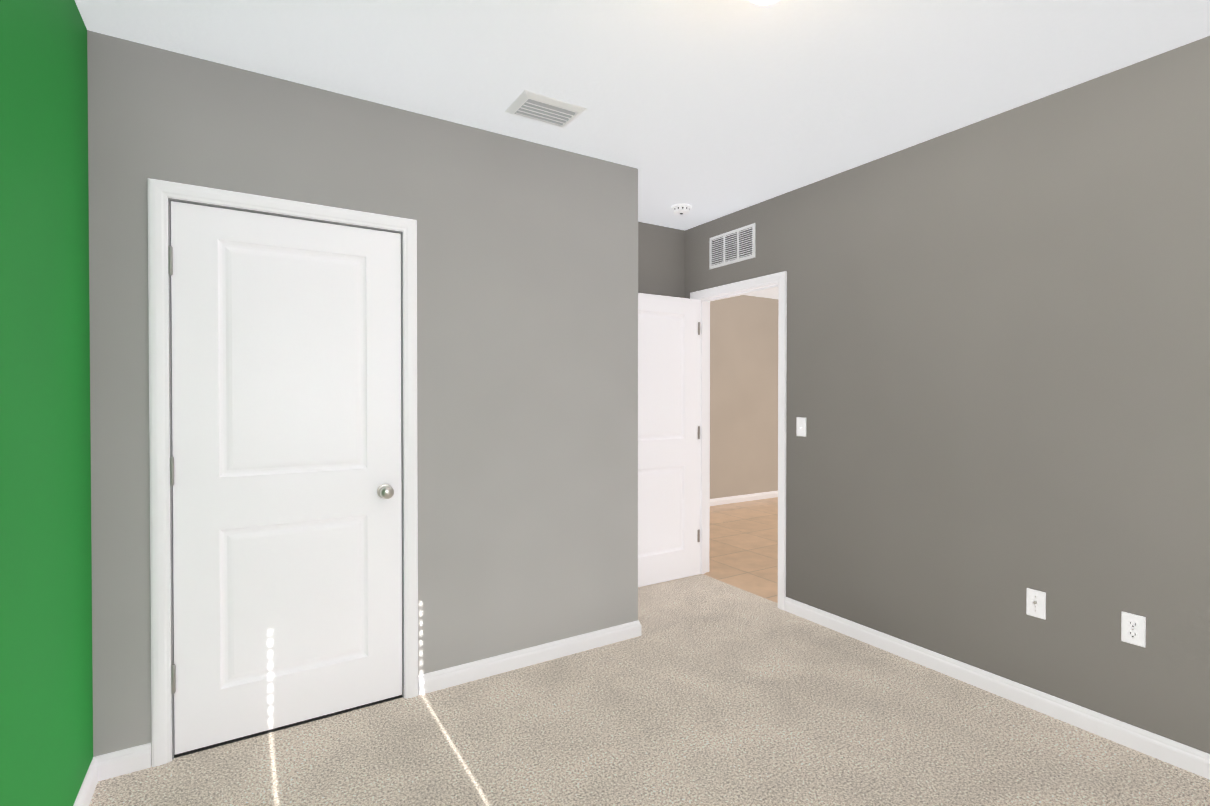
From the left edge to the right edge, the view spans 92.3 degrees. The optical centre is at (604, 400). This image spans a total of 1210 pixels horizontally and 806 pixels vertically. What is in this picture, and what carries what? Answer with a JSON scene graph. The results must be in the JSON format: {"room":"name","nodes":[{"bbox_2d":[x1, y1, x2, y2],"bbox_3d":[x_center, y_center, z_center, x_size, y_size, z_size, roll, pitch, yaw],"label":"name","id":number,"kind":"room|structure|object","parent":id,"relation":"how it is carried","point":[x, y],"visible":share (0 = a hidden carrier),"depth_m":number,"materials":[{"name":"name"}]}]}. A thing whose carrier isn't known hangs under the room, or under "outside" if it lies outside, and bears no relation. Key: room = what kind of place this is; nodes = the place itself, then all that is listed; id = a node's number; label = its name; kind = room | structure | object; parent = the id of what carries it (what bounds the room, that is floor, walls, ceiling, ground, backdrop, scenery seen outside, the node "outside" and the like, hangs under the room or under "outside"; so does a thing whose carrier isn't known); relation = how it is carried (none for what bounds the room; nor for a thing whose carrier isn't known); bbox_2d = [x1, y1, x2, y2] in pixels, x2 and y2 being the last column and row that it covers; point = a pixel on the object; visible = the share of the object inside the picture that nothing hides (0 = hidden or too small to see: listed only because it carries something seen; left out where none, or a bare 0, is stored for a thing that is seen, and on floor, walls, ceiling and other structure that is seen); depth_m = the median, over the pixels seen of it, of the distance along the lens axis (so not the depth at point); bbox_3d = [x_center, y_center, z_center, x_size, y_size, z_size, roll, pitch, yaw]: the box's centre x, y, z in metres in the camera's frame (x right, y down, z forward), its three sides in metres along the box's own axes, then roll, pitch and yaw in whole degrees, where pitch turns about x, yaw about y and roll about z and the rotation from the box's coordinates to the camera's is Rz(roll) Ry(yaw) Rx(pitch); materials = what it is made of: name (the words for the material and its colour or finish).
{"room":"empty bedroom","nodes":[
{"label":"empty bedroom","id":0,"kind":"room"},
{"bbox_2d":[0,0,92,805],"bbox_3d":[-1.089,0.037,0.790,0.120,2.600,4.660,0,1,-32],"label":"wall","id":1,"kind":"structure","parent":0,"point":[46,712],"depth_m":1.55,"materials":[{"name":"paint"}]},
{"bbox_2d":[73,753,108,805],"bbox_3d":[-0.819,1.298,0.495,0.014,0.083,3.615,0,1,-32],"label":"baseboard","id":2,"kind":"structure","parent":1,"relation":"attached to","point":[98,770],"depth_m":1.97,"materials":[{"name":"white wood"}]},
{"bbox_2d":[87,30,637,764],"bbox_3d":[-0.830,0.019,2.678,2.318,2.600,0.120,0,1,-32],"label":"wall","id":3,"kind":"structure","parent":0,"point":[527,378],"depth_m":2.65,"materials":[{"name":"grey paint"}]},
{"bbox_2d":[148,178,417,766],"bbox_3d":[-1.270,0.262,2.395,0.944,2.120,0.138,0,1,-32],"label":"door frame","id":4,"kind":"structure","parent":3,"relation":"attached to","point":[162,194],"depth_m":2.14,"materials":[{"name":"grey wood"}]},
{"bbox_2d":[168,201,401,754],"bbox_3d":[-1.240,0.288,2.342,0.827,2.040,0.100,0,1,-32],"label":"closet door","id":5,"kind":"structure","parent":3,"relation":"in","point":[285,472],"depth_m":2.33,"materials":[{"name":"white wood"}]},
{"bbox_2d":[418,620,640,694],"bbox_3d":[-0.318,1.275,2.930,1.221,0.083,0.014,0,1,-32],"label":"baseboard","id":6,"kind":"structure","parent":3,"relation":"attached to","point":[464,673],"depth_m":2.87,"materials":[{"name":"white wood"}]},
{"bbox_2d":[75,0,1209,298],"bbox_3d":[2.071,-1.342,3.827,8.712,0.100,6.490,0,1,-32],"label":"ceiling","id":7,"kind":"structure","parent":0,"point":[709,110],"depth_m":2.20,"materials":[{"name":"white paint"}]},
{"bbox_2d":[505,90,586,127],"bbox_3d":[-0.261,-1.270,2.562,0.296,0.020,0.214,0,1,-32],"label":"ceiling vent","id":8,"kind":"object","parent":7,"relation":"in","point":[541,108],"visible":1,"depth_m":2.53,"materials":[{"name":"grey metal"}]},
{"bbox_2d":[671,204,691,214],"bbox_3d":[0.510,-1.268,3.885,0.136,0.048,0.136,0,1,-32],"label":"smoke detector","id":9,"kind":"object","parent":7,"relation":"attached to","point":[680,209],"visible":1,"depth_m":3.85,"materials":[{"name":"white plastic"}]},
{"bbox_2d":[750,0,777,4],"bbox_3d":[0.439,-1.177,1.573,0.176,0.187,0.176,0,1,-32],"label":"flush-mount light","id":10,"kind":"object","parent":7,"relation":"attached to","point":[763,2],"visible":1,"depth_m":1.59,"materials":[{"name":"white glass"}]},
{"bbox_2d":[89,574,1209,805],"bbox_3d":[0.341,1.353,1.695,3.492,0.050,4.660,0,1,-32],"label":"floor carpet","id":11,"kind":"object","parent":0,"point":[703,690],"depth_m":2.25,"materials":[{"name":"beige carpet"}]},
{"bbox_2d":[638,222,684,297],"bbox_3d":[-0.780,0.010,3.658,3.442,2.600,0.120,0,1,-32],"label":"wall","id":12,"kind":"structure","parent":0,"point":[661,260],"depth_m":4.33,"materials":[{"name":"grey paint"}]},
{"bbox_2d":[704,497,777,602],"bbox_3d":[3.552,1.327,4.777,5.220,0.046,6.490,0,1,-32],"label":"floor","id":13,"kind":"structure","parent":0,"point":[743,546],"depth_m":5.17,"materials":[{"name":"beige tile"}]},
{"bbox_2d":[710,295,778,498],"bbox_3d":[1.406,0.012,3.425,0.020,2.600,6.490,0,1,-32],"label":"wall","id":14,"kind":"structure","parent":0,"point":[743,394],"depth_m":4.06,"materials":[{"name":"beige paint"}]},
{"bbox_2d":[710,491,777,505],"bbox_3d":[1.889,1.233,7.413,5.010,0.083,0.014,0,1,-32],"label":"baseboard","id":15,"kind":"structure","parent":14,"relation":"attached to","point":[740,498],"depth_m":7.30,"materials":[{"name":"white wood"}]},
{"bbox_2d":[685,36,1209,753],"bbox_3d":[1.863,0.020,2.561,0.120,2.600,4.540,0,1,-32],"label":"wall","id":16,"kind":"structure","parent":0,"point":[999,362],"depth_m":2.53,"materials":[{"name":"grey paint"}]},
{"bbox_2d":[638,293,699,586],"bbox_3d":[0.365,0.276,4.117,0.783,2.032,0.165,0,1,-32],"label":"entry door","id":17,"kind":"structure","parent":16,"relation":"in","point":[668,428],"depth_m":4.15,"materials":[{"name":"white wood"}]},
{"bbox_2d":[709,223,754,268],"bbox_3d":[0.871,-1.058,4.019,0.008,0.227,0.442,0,1,-32],"label":"air vent","id":18,"kind":"object","parent":16,"relation":"in","point":[733,246],"visible":1,"depth_m":4.01,"materials":[{"name":"grey metal"}]},
{"bbox_2d":[690,271,786,609],"bbox_3d":[0.943,0.250,4.040,0.159,2.112,0.904,0,1,-32],"label":"door frame","id":19,"kind":"structure","parent":16,"relation":"attached to","point":[705,297],"depth_m":4.00,"materials":[{"name":"white wood"}]},
{"bbox_2d":[797,417,805,436],"bbox_3d":[1.183,0.161,3.520,0.019,0.114,0.070,0,1,-32],"label":"light switch","id":20,"kind":"object","parent":16,"relation":"attached to","point":[801,426],"visible":1,"depth_m":3.52,"materials":[{"name":"white plastic"}]},
{"bbox_2d":[785,597,1209,779],"bbox_3d":[2.035,1.282,2.170,0.014,0.083,3.434,0,1,-32],"label":"baseboard","id":21,"kind":"structure","parent":16,"relation":"attached to","point":[1190,759],"depth_m":2.51,"materials":[{"name":"white wood"}]},
{"bbox_2d":[1026,588,1045,619],"bbox_3d":[1.836,0.869,2.482,0.017,0.114,0.070,0,1,-32],"label":"outlet plate","id":22,"kind":"object","parent":16,"relation":"attached to","point":[1035,603],"visible":1,"depth_m":2.48,"materials":[{"name":"white plastic"}]},
{"bbox_2d":[1121,612,1145,646],"bbox_3d":[2.010,0.872,2.213,0.008,0.114,0.070,0,1,-32],"label":"duplex electrical outlet","id":23,"kind":"object","parent":16,"relation":"attached to","point":[1133,628],"visible":1,"depth_m":2.21,"materials":[{"name":"white plastic"}]}
]}

